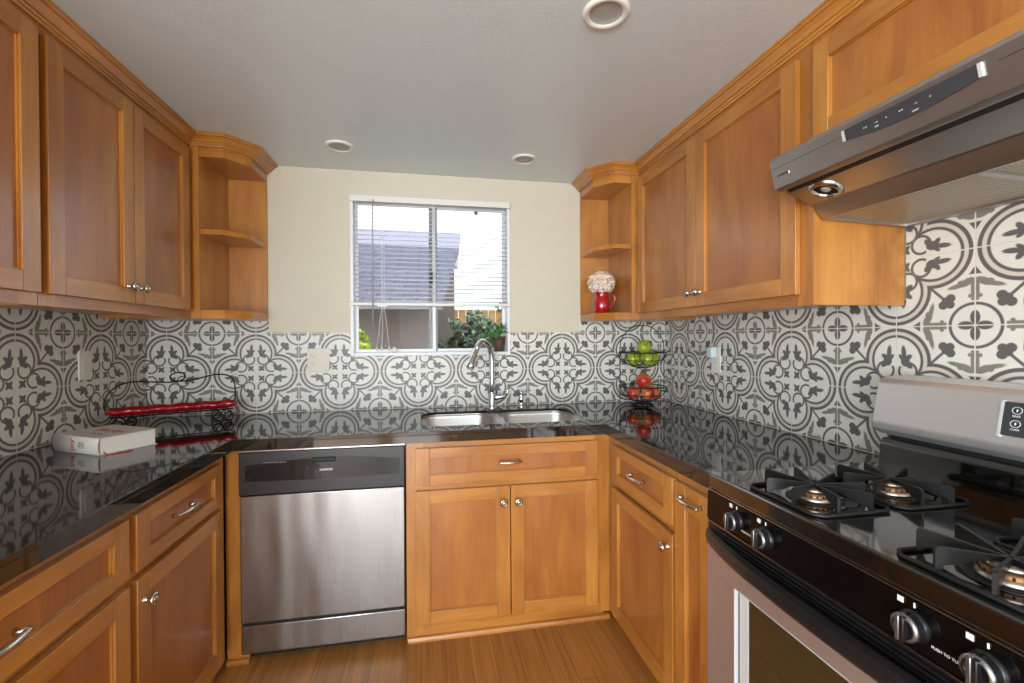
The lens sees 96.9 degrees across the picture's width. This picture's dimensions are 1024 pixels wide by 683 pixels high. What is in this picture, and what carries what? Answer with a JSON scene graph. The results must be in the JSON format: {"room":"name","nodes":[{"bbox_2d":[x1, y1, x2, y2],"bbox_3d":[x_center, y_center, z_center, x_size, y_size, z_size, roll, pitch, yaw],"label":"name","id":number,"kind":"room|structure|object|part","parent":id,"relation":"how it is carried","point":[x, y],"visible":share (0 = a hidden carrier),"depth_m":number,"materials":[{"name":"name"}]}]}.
{"room":"kitchen","nodes":[
{"label":"kitchen","id":0,"kind":"room"},
{"bbox_2d":[223,166,609,584],"bbox_3d":[-0.444,0.159,2.563,3.000,2.140,0.144,0,0,-11],"label":"wall","id":1,"kind":"structure","parent":0,"point":[308,209],"depth_m":2.41,"materials":[{"name":"beige paint"}]},
{"bbox_2d":[189,146,267,320],"bbox_3d":[-1.330,-0.503,2.154,0.214,0.800,0.310,0,0,-11],"label":"corner shelf","id":2,"kind":"object","parent":1,"relation":"attached to","point":[229,244],"visible":0.91,"depth_m":2.18,"materials":[{"name":"brown wood"}]},
{"bbox_3d":[-1.418,-0.502,2.137,0.036,0.800,0.308,0,0,-11],"label":"panel","id":3,"kind":"part","parent":2,"relation":"part of","materials":[{"name":"brown wood"}]},
{"bbox_3d":[-1.316,-0.486,2.159,0.172,0.022,0.302,0,0,-11],"label":"shelf","id":4,"kind":"part","parent":2,"relation":"part of","materials":[{"name":"brown wood"}]},
{"bbox_3d":[-1.311,-0.122,2.160,0.178,0.037,0.308,0,0,-11],"label":"shelf","id":5,"kind":"part","parent":2,"relation":"part of","materials":[{"name":"brown wood"}]},
{"bbox_3d":[-1.341,-0.478,2.307,0.178,0.673,0.006,0,0,-11],"label":"panel","id":6,"kind":"part","parent":2,"relation":"part of","materials":[{"name":"brown wood"}]},
{"bbox_2d":[307,348,329,370],"bbox_3d":[-1.012,0.096,2.372,0.110,0.120,0.008,0,0,-11],"label":"wall outlet","id":7,"kind":"object","parent":1,"relation":"attached to","point":[318,359],"visible":1,"depth_m":2.37,"materials":[{"name":"beige plastic"}]},
{"bbox_2d":[309,353,315,358],"bbox_3d":[-1.037,0.075,2.364,0.034,0.030,0.002,0,0,-11],"label":"socket","id":8,"kind":"object","parent":7,"relation":"attached to","point":[311,355],"depth_m":2.36,"materials":[{"name":"beige plastic"}]},
{"bbox_2d":[309,361,316,366],"bbox_3d":[-1.037,0.117,2.365,0.034,0.030,0.002,0,0,-11],"label":"socket","id":9,"kind":"object","parent":7,"relation":"attached to","point":[311,363],"depth_m":2.36,"materials":[{"name":"beige plastic"}]},
{"bbox_2d":[146,318,664,416],"bbox_3d":[-0.435,0.140,2.488,2.770,0.530,0.006,0,0,-11],"label":"backsplash","id":10,"kind":"structure","parent":1,"relation":"attached to","point":[270,374],"depth_m":2.42,"materials":[{"name":"tile"}]},
{"bbox_2d":[350,201,509,355],"bbox_3d":[-0.442,-0.350,2.521,0.860,0.850,0.086,0,0,-11],"label":"window","id":11,"kind":"structure","parent":1,"relation":"in","point":[413,330],"depth_m":2.52,"materials":[{"name":"white plastic"}]},
{"bbox_3d":[-0.639,-0.349,2.498,0.431,0.818,0.017,0,0,-11],"label":"sash","id":12,"kind":"part","parent":11,"relation":"part of","materials":[{"name":"white plastic"}]},
{"bbox_3d":[-0.640,-0.349,2.498,0.402,0.790,0.003,0,0,-11],"label":"pane","id":13,"kind":"part","parent":11,"relation":"part of","materials":[{"name":"clear glass"}]},
{"bbox_2d":[349,194,510,351],"bbox_3d":[-0.435,-0.358,2.478,0.866,0.833,0.057,0,0,-12],"label":"blind","id":14,"kind":"object","parent":11,"relation":"attached to","point":[362,199],"visible":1,"depth_m":2.46,"materials":[{"name":"white plastic"}]},
{"bbox_3d":[-0.707,-0.346,2.402,0.031,0.795,0.010,0,0,-11],"label":"lift cord","id":15,"kind":"part","parent":14,"relation":"part of","materials":[{"name":"white fabric"}]},
{"bbox_3d":[-0.691,-0.346,2.405,0.011,0.795,0.010,0,0,12],"label":"lift cord","id":16,"kind":"part","parent":14,"relation":"part of","materials":[{"name":"white fabric"}]},
{"bbox_3d":[-0.664,-0.346,2.410,0.029,0.795,0.010,0,0,-11],"label":"lift cord","id":17,"kind":"part","parent":14,"relation":"part of","materials":[{"name":"white fabric"}]},
{"bbox_3d":[-0.435,-0.759,2.474,0.858,0.032,0.034,0,0,-11],"label":"head rail","id":18,"kind":"part","parent":14,"relation":"part of","materials":[{"name":"white plastic"}]},
{"bbox_3d":[-0.434,-0.201,2.478,0.866,0.016,0.034,0,0,-11],"label":"rail","id":19,"kind":"part","parent":14,"relation":"part of","materials":[{"name":"white plastic"}]},
{"bbox_3d":[-0.115,-0.482,2.522,0.002,0.550,0.002,0,1,25],"label":"ladder cord","id":20,"kind":"part","parent":14,"relation":"part of","materials":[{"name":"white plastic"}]},
{"bbox_3d":[-0.250,-0.352,2.592,0.398,0.790,0.003,0,0,-11],"label":"pane","id":21,"kind":"part","parent":11,"relation":"part of","materials":[{"name":"clear glass"}]},
{"bbox_3d":[-0.251,-0.352,2.592,0.427,0.818,0.017,0,0,-11],"label":"sash","id":22,"kind":"part","parent":11,"relation":"part of","materials":[{"name":"white plastic"}]},
{"bbox_2d":[482,323,508,351],"bbox_3d":[-0.093,-0.024,2.523,0.156,0.161,0.108,-1,1,-41],"label":"potted plant","id":23,"kind":"object","parent":11,"relation":"on","point":[498,341],"visible":0.94,"depth_m":2.53,"materials":[{"name":"green plant"}]},
{"bbox_3d":[-0.073,0.013,2.558,0.080,0.085,0.080,0,0,-11],"label":"pot","id":24,"kind":"part","parent":23,"relation":"part of","materials":[{"name":"brown ceramic"}]},
{"bbox_2d":[580,174,638,321],"bbox_3d":[0.531,-0.514,2.504,0.216,0.800,0.310,0,0,-11],"label":"corner shelf","id":25,"kind":"object","parent":1,"relation":"attached to","point":[608,204],"visible":0.91,"depth_m":2.52,"materials":[{"name":"brown wood"}]},
{"bbox_3d":[0.481,-0.489,2.649,0.172,0.673,0.006,0,0,-11],"label":"panel","id":26,"kind":"part","parent":25,"relation":"part of","materials":[{"name":"brown wood"}]},
{"bbox_2d":[593,292,615,312],"bbox_3d":[0.499,-0.212,2.495,0.113,0.119,0.094,-1,1,-39],"label":"pitcher","id":27,"kind":"object","parent":25,"relation":"on","point":[601,304],"visible":0.92,"depth_m":2.46,"materials":[{"name":"red ceramic"}]},
{"bbox_2d":[587,271,614,292],"bbox_3d":[0.489,-0.279,2.488,0.155,0.216,0.157,0,0,-11],"label":"dried flowers","id":28,"kind":"object","parent":27,"relation":"in","point":[602,281],"visible":0.98,"depth_m":2.44,"materials":[{"name":"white plant"}]},
{"bbox_3d":[0.545,-0.223,2.493,0.051,0.083,0.011,0,0,-5],"label":"handle","id":29,"kind":"part","parent":27,"relation":"part of","materials":[{"name":"red ceramic"}]},
{"bbox_3d":[0.511,-0.133,2.502,0.172,0.037,0.308,0,0,-11],"label":"shelf","id":30,"kind":"part","parent":25,"relation":"part of","materials":[{"name":"brown wood"}]},
{"bbox_3d":[0.511,-0.497,2.503,0.166,0.022,0.302,0,0,-11],"label":"shelf","id":31,"kind":"part","parent":25,"relation":"part of","materials":[{"name":"brown wood"}]},
{"bbox_3d":[0.616,-0.515,2.519,0.044,0.800,0.308,0,0,-11],"label":"panel","id":32,"kind":"part","parent":25,"relation":"part of","materials":[{"name":"brown wood"}]},
{"bbox_2d":[571,0,867,191],"bbox_3d":[0.697,-0.883,1.469,0.269,0.048,2.400,0,0,-11],"label":"trim","id":33,"kind":"structure","parent":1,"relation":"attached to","point":[829,13],"depth_m":1.55,"materials":[{"name":"brown wood"}]},
{"bbox_2d":[211,585,657,682],"bbox_3d":[-0.635,1.293,-0.312,4.550,0.080,5.760,0,0,-11],"label":"floor","id":34,"kind":"structure","parent":0,"point":[600,651],"depth_m":1.75,"materials":[{"name":"brown wood"}]},
{"bbox_2d":[0,514,130,682],"bbox_3d":[-1.175,0.835,0.720,0.643,0.824,0.794,0,0,-11],"label":"base cabinet","id":35,"kind":"object","parent":34,"relation":"on","point":[65,618],"visible":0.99,"depth_m":0.97,"materials":[{"name":"brown wood"}]},
{"bbox_3d":[-0.878,0.528,0.776,0.035,0.015,0.127,0,0,-11],"label":"handle","id":36,"kind":"part","parent":35,"relation":"part of","materials":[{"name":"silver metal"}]},
{"bbox_3d":[-0.936,0.896,0.960,0.018,0.550,0.378,0,0,-11],"label":"door","id":37,"kind":"part","parent":35,"relation":"part of","materials":[{"name":"brown wood"}]},
{"bbox_2d":[125,457,224,682],"bbox_3d":[-1.301,0.831,1.388,0.643,0.824,0.562,0,0,-11],"label":"base cabinet","id":38,"kind":"object","parent":34,"relation":"on","point":[176,581],"visible":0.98,"depth_m":1.39,"materials":[{"name":"brown wood"}]},
{"bbox_3d":[-0.960,0.684,1.205,0.029,0.033,0.033,0,0,-11],"label":"knob","id":39,"kind":"part","parent":38,"relation":"part of","materials":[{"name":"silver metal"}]},
{"bbox_3d":[-1.024,0.521,1.417,0.018,0.150,0.497,0,0,-11],"label":"drawer","id":40,"kind":"part","parent":38,"relation":"part of","materials":[{"name":"brown wood"}]},
{"bbox_3d":[-0.994,0.514,1.391,0.034,0.015,0.116,0,0,-11],"label":"handle","id":41,"kind":"part","parent":38,"relation":"part of","materials":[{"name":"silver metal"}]},
{"bbox_2d":[225,451,251,666],"bbox_3d":[-1.054,0.827,1.747,0.078,0.823,0.032,0,0,-11],"label":"cabinet filler","id":42,"kind":"object","parent":34,"relation":"on","point":[233,559],"visible":0.8,"depth_m":1.74,"materials":[{"name":"brown wood"}]},
{"bbox_2d":[238,444,406,655],"bbox_3d":[-0.790,0.823,2.081,0.613,0.824,0.632,0,0,-11],"label":"dishwasher","id":43,"kind":"object","parent":34,"relation":"on","point":[323,542],"visible":0.99,"depth_m":1.78,"materials":[{"name":"silver metal"}]},
{"bbox_3d":[-0.738,0.502,1.793,0.613,0.165,0.043,0,0,-11],"label":"control panel","id":44,"kind":"part","parent":43,"relation":"part of","materials":[{"name":"grey plastic"}]},
{"bbox_3d":[-0.737,0.831,1.798,0.609,0.488,0.039,0,0,-11],"label":"door","id":45,"kind":"part","parent":43,"relation":"part of","materials":[{"name":"silver metal"}]},
{"bbox_3d":[-0.735,1.140,1.801,0.609,0.108,0.037,0,0,-11],"label":"panel","id":46,"kind":"part","parent":43,"relation":"part of","materials":[{"name":"silver metal"}]},
{"bbox_3d":[-0.735,0.460,1.773,0.090,0.020,0.012,0,0,-11],"label":"door handle","id":47,"kind":"part","parent":43,"relation":"part of","materials":[{"name":"black"}]},
{"bbox_2d":[405,444,406,609],"bbox_3d":[-0.795,0.799,2.107,0.605,0.762,0.580,0,0,-11],"label":"tub","id":48,"kind":"object","parent":43,"relation":"in","point":[405,444],"depth_m":1.97,"materials":[{"name":"black"}]},
{"bbox_2d":[406,434,609,643],"bbox_3d":[-0.050,0.818,2.209,0.882,0.824,0.655,0,0,-11],"label":"base cabinet","id":49,"kind":"object","parent":34,"relation":"on","point":[465,578],"visible":0.98,"depth_m":1.92,"materials":[{"name":"brown wood"}]},
{"bbox_2d":[0,400,878,585],"bbox_3d":[-0.203,0.392,1.258,2.770,0.045,2.500,0,0,-11],"label":"countertop","id":50,"kind":"structure","parent":49,"relation":"on","point":[51,499],"depth_m":1.58,"materials":[{"name":"black stone"}]},
{"bbox_2d":[52,424,156,455],"bbox_3d":[-1.413,0.344,1.592,0.281,0.057,0.182,0,0,20],"label":"book","id":51,"kind":"object","parent":50,"relation":"on","point":[108,439],"visible":1,"depth_m":1.54,"materials":[{"name":"beige paper"}]},
{"bbox_2d":[103,372,235,425],"bbox_3d":[-1.503,0.254,2.015,0.484,0.231,0.112,-1,1,-36],"label":"tray stand","id":52,"kind":"object","parent":50,"relation":"on","point":[231,377],"visible":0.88,"depth_m":2.02,"materials":[{"name":"black"}]},
{"bbox_2d":[104,400,237,416],"bbox_3d":[-1.496,0.295,2.017,0.467,0.029,0.153,-1,1,-36],"label":"tray","id":53,"kind":"object","parent":52,"relation":"on","point":[203,405],"visible":1,"depth_m":1.99,"materials":[{"name":"red paint"}]},
{"bbox_2d":[466,339,509,408],"bbox_3d":[-0.141,0.173,2.408,0.272,0.374,0.092,-1,1,-40],"label":"faucet","id":54,"kind":"object","parent":50,"relation":"on","point":[471,362],"visible":1,"depth_m":2.44,"materials":[{"name":"silver metal"}]},
{"bbox_3d":[-0.147,0.138,2.407,0.028,0.304,0.156,0,1,35],"label":"spout","id":55,"kind":"part","parent":54,"relation":"part of","materials":[{"name":"silver metal"}]},
{"bbox_3d":[-0.060,0.281,2.462,0.100,0.076,0.029,0,0,-1],"label":"lever","id":56,"kind":"part","parent":54,"relation":"part of","materials":[{"name":"silver metal"}]},
{"bbox_2d":[421,411,581,425],"bbox_3d":[-0.053,0.464,2.198,0.800,0.174,0.420,0,0,-11],"label":"double sink","id":57,"kind":"object","parent":50,"relation":"in","point":[530,416],"visible":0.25,"depth_m":2.37,"materials":[{"name":"silver metal"}]},
{"bbox_3d":[-0.256,0.465,2.160,0.367,0.174,0.400,0,0,-11],"label":"bowl","id":58,"kind":"part","parent":57,"relation":"part of","materials":[{"name":"silver metal"}]},
{"bbox_3d":[0.142,0.463,2.235,0.383,0.174,0.400,0,0,-11],"label":"bowl","id":59,"kind":"part","parent":57,"relation":"part of","materials":[{"name":"silver metal"}]},
{"bbox_2d":[518,391,528,406],"bbox_3d":[0.068,0.314,2.479,0.078,0.089,0.036,0,1,34],"label":"soap dispenser","id":60,"kind":"object","parent":50,"relation":"on","point":[521,399],"visible":1,"depth_m":2.48,"materials":[{"name":"silver metal"}]},
{"bbox_2d":[618,325,666,406],"bbox_3d":[0.728,0.131,2.536,0.269,0.448,0.262,0,0,-11],"label":"fruit basket","id":61,"kind":"object","parent":50,"relation":"on","point":[663,352],"visible":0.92,"depth_m":2.51,"materials":[{"name":"black metal"}]},
{"bbox_2d":[626,352,639,364],"bbox_3d":[0.672,0.093,2.514,0.076,0.074,0.075,0,0,21],"label":"apple","id":62,"kind":"object","parent":61,"relation":"in","point":[630,357],"visible":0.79,"depth_m":2.49,"materials":[{"name":"green food"}]},
{"bbox_2d":[626,386,639,398],"bbox_3d":[0.670,0.280,2.509,0.072,0.070,0.070,0,0,19],"label":"apple","id":63,"kind":"object","parent":61,"relation":"in","point":[630,391],"visible":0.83,"depth_m":2.48,"materials":[{"name":"red food"}]},
{"bbox_2d":[618,383,666,401],"bbox_3d":[0.729,0.293,2.537,0.262,0.092,0.262,0,0,-11],"label":"wire bowl","id":64,"kind":"object","parent":61,"relation":"on","point":[620,386],"depth_m":2.49,"materials":[{"name":"black metal"}]},
{"bbox_2d":[618,351,666,367],"bbox_3d":[0.728,0.104,2.535,0.262,0.090,0.262,0,0,-11],"label":"wire bowl","id":65,"kind":"object","parent":61,"relation":"on","point":[663,352],"depth_m":2.50,"materials":[{"name":"black metal"}]},
{"bbox_2d":[640,352,654,365],"bbox_3d":[0.739,0.091,2.469,0.079,0.078,0.080,0,1,34],"label":"apple","id":66,"kind":"object","parent":61,"relation":"in","point":[647,358],"visible":0.82,"depth_m":2.44,"materials":[{"name":"green food"}]},
{"bbox_2d":[637,340,650,352],"bbox_3d":[0.731,0.031,2.513,0.077,0.076,0.074,0,0,8],"label":"apple","id":67,"kind":"object","parent":66,"relation":"on","point":[643,346],"visible":0.91,"depth_m":2.49,"materials":[{"name":"green food"}]},
{"bbox_2d":[641,387,654,399],"bbox_3d":[0.740,0.281,2.474,0.073,0.070,0.073,0,0,19],"label":"apple","id":68,"kind":"object","parent":61,"relation":"in","point":[644,392],"visible":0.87,"depth_m":2.45,"materials":[{"name":"red food"}]},
{"bbox_2d":[636,373,650,386],"bbox_3d":[0.730,0.215,2.516,0.081,0.078,0.079,0,0,18],"label":"apple","id":69,"kind":"object","parent":68,"relation":"on","point":[643,379],"visible":0.99,"depth_m":2.49,"materials":[{"name":"red food"}]},
{"bbox_2d":[649,352,659,364],"bbox_3d":[0.785,0.092,2.535,0.079,0.076,0.079,0,0,11],"label":"apple","id":70,"kind":"object","parent":61,"relation":"in","point":[657,356],"visible":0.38,"depth_m":2.50,"materials":[{"name":"green food"}]},
{"bbox_2d":[650,386,659,397],"bbox_3d":[0.790,0.280,2.533,0.072,0.070,0.074,0,0,7],"label":"apple","id":71,"kind":"object","parent":61,"relation":"in","point":[657,391],"visible":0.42,"depth_m":2.50,"materials":[{"name":"red food"}]},
{"bbox_3d":[-0.200,0.886,1.891,0.391,0.550,0.018,0,0,-11],"label":"door","id":72,"kind":"part","parent":49,"relation":"part of","materials":[{"name":"brown wood"}]},
{"bbox_3d":[-0.034,0.675,1.897,0.033,0.033,0.029,0,0,-11],"label":"knob","id":73,"kind":"part","parent":49,"relation":"part of","materials":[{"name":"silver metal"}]},
{"bbox_3d":[-0.010,0.511,1.925,0.782,0.152,0.018,0,0,-11],"label":"drawer","id":74,"kind":"part","parent":49,"relation":"part of","materials":[{"name":"brown wood"}]},
{"bbox_3d":[-0.006,0.506,1.899,0.099,0.015,0.034,0,0,-11],"label":"handle","id":75,"kind":"part","parent":49,"relation":"part of","materials":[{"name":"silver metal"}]},
{"bbox_3d":[0.028,0.674,1.909,0.033,0.033,0.029,0,0,-11],"label":"knob","id":76,"kind":"part","parent":49,"relation":"part of","materials":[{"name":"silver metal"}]},
{"bbox_3d":[0.186,0.883,1.964,0.387,0.550,0.018,0,0,-11],"label":"door","id":77,"kind":"part","parent":49,"relation":"part of","materials":[{"name":"brown wood"}]},
{"bbox_2d":[609,436,677,682],"bbox_3d":[0.756,0.818,1.795,0.653,0.824,0.560,0,0,-11],"label":"base cabinet","id":78,"kind":"object","parent":34,"relation":"on","point":[642,488],"visible":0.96,"depth_m":1.68,"materials":[{"name":"brown wood"}]},
{"bbox_3d":[0.457,0.515,1.704,0.034,0.015,0.116,0,0,-11],"label":"handle","id":79,"kind":"part","parent":78,"relation":"part of","materials":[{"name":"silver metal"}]},
{"bbox_3d":[0.481,0.518,1.710,0.018,0.153,0.488,0,0,-11],"label":"drawer","id":80,"kind":"part","parent":78,"relation":"part of","materials":[{"name":"brown wood"}]},
{"bbox_3d":[0.499,0.675,1.494,0.029,0.033,0.033,0,0,-11],"label":"knob","id":81,"kind":"part","parent":78,"relation":"part of","materials":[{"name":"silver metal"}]},
{"bbox_2d":[675,473,708,682],"bbox_3d":[0.827,0.821,1.415,0.653,0.824,0.208,0,0,-11],"label":"base cabinet","id":82,"kind":"object","parent":34,"relation":"on","point":[691,498],"visible":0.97,"depth_m":1.38,"materials":[{"name":"brown wood"}]},
{"bbox_3d":[0.522,0.482,1.356,0.034,0.015,0.116,0,0,-11],"label":"handle","id":83,"kind":"part","parent":82,"relation":"part of","materials":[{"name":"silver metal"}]},
{"bbox_2d":[705,375,1023,682],"bbox_3d":[0.903,0.655,0.929,0.706,1.103,0.762,0,0,-11],"label":"gas range","id":84,"kind":"object","parent":34,"relation":"on","point":[906,566],"visible":1,"depth_m":0.96,"materials":[{"name":"black"}]},
{"bbox_3d":[0.543,0.446,1.124,0.032,0.048,0.048,0,0,-11],"label":"knob","id":85,"kind":"part","parent":84,"relation":"part of","materials":[{"name":"silver metal"}]},
{"bbox_3d":[0.561,0.447,1.028,0.032,0.048,0.048,0,0,-11],"label":"knob","id":86,"kind":"part","parent":84,"relation":"part of","materials":[{"name":"silver metal"}]},
{"bbox_3d":[0.618,0.805,0.878,0.026,0.515,0.750,0,0,-11],"label":"oven door","id":87,"kind":"part","parent":84,"relation":"part of","materials":[{"name":"silver metal"}]},
{"bbox_3d":[0.581,0.531,0.870,0.054,0.039,0.750,0,0,-11],"label":"door handle","id":88,"kind":"part","parent":84,"relation":"part of","materials":[{"name":"black plastic"}]},
{"bbox_3d":[0.622,0.447,0.877,0.034,0.082,0.756,0,0,-11],"label":"panel","id":89,"kind":"part","parent":84,"relation":"part of","materials":[{"name":"black metal"}]},
{"bbox_2d":[709,462,1023,652],"bbox_3d":[0.893,0.361,0.927,0.578,0.085,0.758,0,0,-11],"label":"cooktop","id":90,"kind":"object","parent":84,"relation":"in","point":[946,539],"depth_m":0.90,"materials":[{"name":"black metal"}]},
{"bbox_3d":[0.620,0.449,0.714,0.032,0.048,0.048,0,0,-11],"label":"knob","id":91,"kind":"part","parent":84,"relation":"part of","materials":[{"name":"silver metal"}]},
{"bbox_2d":[879,437,1023,504],"bbox_3d":[1.184,0.334,0.967,0.112,0.109,0.730,0,0,-11],"label":"backguard","id":92,"kind":"structure","parent":84,"relation":"attached to","point":[1003,480],"depth_m":1.12,"materials":[{"name":"black metal"}]},
{"bbox_3d":[0.638,0.450,0.619,0.032,0.048,0.048,0,0,-11],"label":"knob","id":93,"kind":"part","parent":84,"relation":"part of","materials":[{"name":"black plastic"}]},
{"bbox_3d":[1.135,0.173,0.876,0.018,0.075,0.298,0,0,-11],"label":"display panel","id":94,"kind":"part","parent":84,"relation":"part of","materials":[{"name":"grey plastic"}]},
{"bbox_2d":[52,0,824,183],"bbox_3d":[-0.645,-0.987,-0.330,4.550,0.200,5.760,0,0,-11],"label":"ceiling","id":95,"kind":"structure","parent":0,"point":[455,88],"depth_m":1.51,"materials":[{"name":"white paint"}]},
{"bbox_2d":[324,140,353,152],"bbox_3d":[-0.800,-0.901,2.102,0.132,0.009,0.132,0,0,-11],"label":"recessed light","id":96,"kind":"object","parent":95,"relation":"in","point":[338,146],"visible":1,"depth_m":2.10,"materials":[{"name":"white plastic"}]},
{"bbox_2d":[511,154,536,164],"bbox_3d":[0.061,-0.906,2.264,0.128,0.009,0.128,0,0,-11],"label":"recessed light","id":97,"kind":"object","parent":95,"relation":"in","point":[520,159],"visible":1,"depth_m":2.26,"materials":[{"name":"white plastic"}]},
{"bbox_2d":[582,0,629,29],"bbox_3d":[0.258,-0.899,1.244,0.128,0.009,0.128,0,0,-11],"label":"recessed light","id":98,"kind":"object","parent":95,"relation":"in","point":[604,14],"visible":1,"depth_m":1.25,"materials":[{"name":"white plastic"}]},
{"bbox_2d":[904,228,905,299],"bbox_3d":[1.516,0.170,0.079,0.164,2.140,5.750,0,0,-11],"label":"wall","id":99,"kind":"structure","parent":0,"point":[905,228],"depth_m":1.37,"materials":[{"name":"beige paint"}]},
{"bbox_2d":[711,348,720,372],"bbox_3d":[1.013,0.091,2.255,0.007,0.122,0.070,0,0,-11],"label":"wall outlet","id":100,"kind":"object","parent":99,"relation":"attached to","point":[715,362],"visible":0.88,"depth_m":2.24,"materials":[{"name":"white plastic"}]},
{"bbox_2d":[706,347,716,357],"bbox_3d":[0.992,0.054,2.257,0.032,0.057,0.050,0,0,-11],"label":"night light","id":101,"kind":"object","parent":100,"relation":"attached to","point":[711,352],"visible":1,"depth_m":2.24,"materials":[{"name":"white plastic"}]},
{"bbox_2d":[713,360,717,366],"bbox_3d":[1.010,0.110,2.255,0.002,0.030,0.034,0,0,-11],"label":"socket","id":102,"kind":"object","parent":100,"relation":"attached to","point":[715,362],"depth_m":2.25,"materials":[{"name":"white plastic"}]},
{"bbox_2d":[619,42,904,321],"bbox_3d":[0.871,-0.512,2.014,0.366,0.800,1.395,0,0,-11],"label":"upper cabinet","id":103,"kind":"object","parent":99,"relation":"attached to","point":[716,236],"visible":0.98,"depth_m":1.54,"materials":[{"name":"brown wood"}]},
{"bbox_3d":[0.706,-0.492,2.105,0.018,0.694,0.516,0,0,-11],"label":"door","id":104,"kind":"part","parent":103,"relation":"part of","materials":[{"name":"brown wood"}]},
{"bbox_3d":[0.727,-0.200,1.875,0.029,0.033,0.033,0,0,-11],"label":"knob","id":105,"kind":"part","parent":103,"relation":"part of","materials":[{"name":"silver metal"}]},
{"bbox_3d":[0.738,-0.199,1.820,0.029,0.033,0.033,0,0,-11],"label":"knob","id":106,"kind":"part","parent":103,"relation":"part of","materials":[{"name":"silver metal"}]},
{"bbox_3d":[0.802,-0.489,1.597,0.018,0.694,0.510,0,0,-11],"label":"door","id":107,"kind":"part","parent":103,"relation":"part of","materials":[{"name":"brown wood"}]},
{"bbox_2d":[665,201,1023,454],"bbox_3d":[1.187,0.126,1.368,0.006,1.300,2.806,0,0,-11],"label":"backsplash","id":108,"kind":"structure","parent":99,"relation":"attached to","point":[816,373],"depth_m":1.49,"materials":[{"name":"tile"}]},
{"bbox_2d":[813,0,1023,137],"bbox_3d":[1.083,-0.710,0.954,0.337,0.390,0.761,0,0,-11],"label":"upper cabinet","id":109,"kind":"object","parent":99,"relation":"attached to","point":[882,49],"visible":0.59,"depth_m":1.07,"materials":[{"name":"brown wood"}]},
{"bbox_2d":[770,29,1023,227],"bbox_3d":[1.019,-0.424,0.944,0.463,0.176,0.758,0,0,-11],"label":"range hood","id":110,"kind":"object","parent":109,"relation":"attached to","point":[949,144],"visible":1,"depth_m":0.98,"materials":[{"name":"silver metal"}]},
{"bbox_2d":[807,180,844,197],"bbox_3d":[0.831,-0.401,1.201,0.079,0.035,0.084,0,0,-11],"label":"lamp","id":111,"kind":"object","parent":110,"relation":"attached to","point":[815,188],"depth_m":1.19,"materials":[{"name":"silver metal"}]},
{"bbox_3d":[1.106,-0.347,0.961,0.286,0.022,0.752,0,0,-11],"label":"filter frame","id":112,"kind":"part","parent":110,"relation":"part of","materials":[{"name":"silver metal"}]},
{"bbox_3d":[-1.623,0.178,0.939,0.124,2.140,2.900,0,0,-11],"label":"wall","id":113,"kind":"structure","parent":0,"visible":0},
{"bbox_2d":[0,0,40,304],"bbox_3d":[-1.330,-0.492,0.783,0.386,0.800,0.794,0,0,-11],"label":"upper cabinet","id":114,"kind":"object","parent":113,"relation":"attached to","point":[20,218],"visible":0.98,"depth_m":1.14,"materials":[{"name":"brown wood"}]},
{"bbox_2d":[0,308,146,457],"bbox_3d":[-1.559,0.157,0.954,0.006,0.530,2.606,0,0,-11],"label":"backsplash","id":115,"kind":"structure","parent":113,"relation":"attached to","point":[42,395],"depth_m":1.71,"materials":[{"name":"tile"}]},
{"bbox_2d":[78,351,91,379],"bbox_3d":[-1.716,0.096,1.825,0.008,0.115,0.071,0,0,-11],"label":"light switch","id":116,"kind":"object","parent":113,"relation":"attached to","point":[84,357],"visible":1,"depth_m":1.82,"materials":[{"name":"white plastic"}]},
{"bbox_2d":[0,21,216,320],"bbox_3d":[-1.505,-0.499,1.717,0.386,0.800,1.102,0,0,-11],"label":"upper cabinet","id":117,"kind":"object","parent":113,"relation":"attached to","point":[115,185],"visible":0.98,"depth_m":1.45,"materials":[{"name":"brown wood"}]},
{"bbox_3d":[-1.287,-0.477,1.396,0.018,0.694,0.363,0,0,-11],"label":"door","id":118,"kind":"part","parent":117,"relation":"part of","materials":[{"name":"brown wood"}]},
{"bbox_3d":[-1.290,-0.188,1.547,0.029,0.033,0.033,0,0,-11],"label":"knob","id":119,"kind":"part","parent":117,"relation":"part of","materials":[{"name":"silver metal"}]},
{"bbox_2d":[9,0,277,173],"bbox_3d":[-1.114,-0.872,1.129,0.267,0.048,2.400,0,0,-11],"label":"trim","id":120,"kind":"structure","parent":117,"relation":"attached to","point":[46,13],"depth_m":1.51,"materials":[{"name":"brown wood"}]},
{"bbox_3d":[-1.302,-0.188,1.613,0.029,0.033,0.033,0,0,-11],"label":"knob","id":121,"kind":"part","parent":117,"relation":"part of","materials":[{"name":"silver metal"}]},
{"bbox_3d":[-1.356,-0.480,1.762,0.018,0.694,0.373,0,0,-11],"label":"door","id":122,"kind":"part","parent":117,"relation":"part of","materials":[{"name":"brown wood"}]}
]}

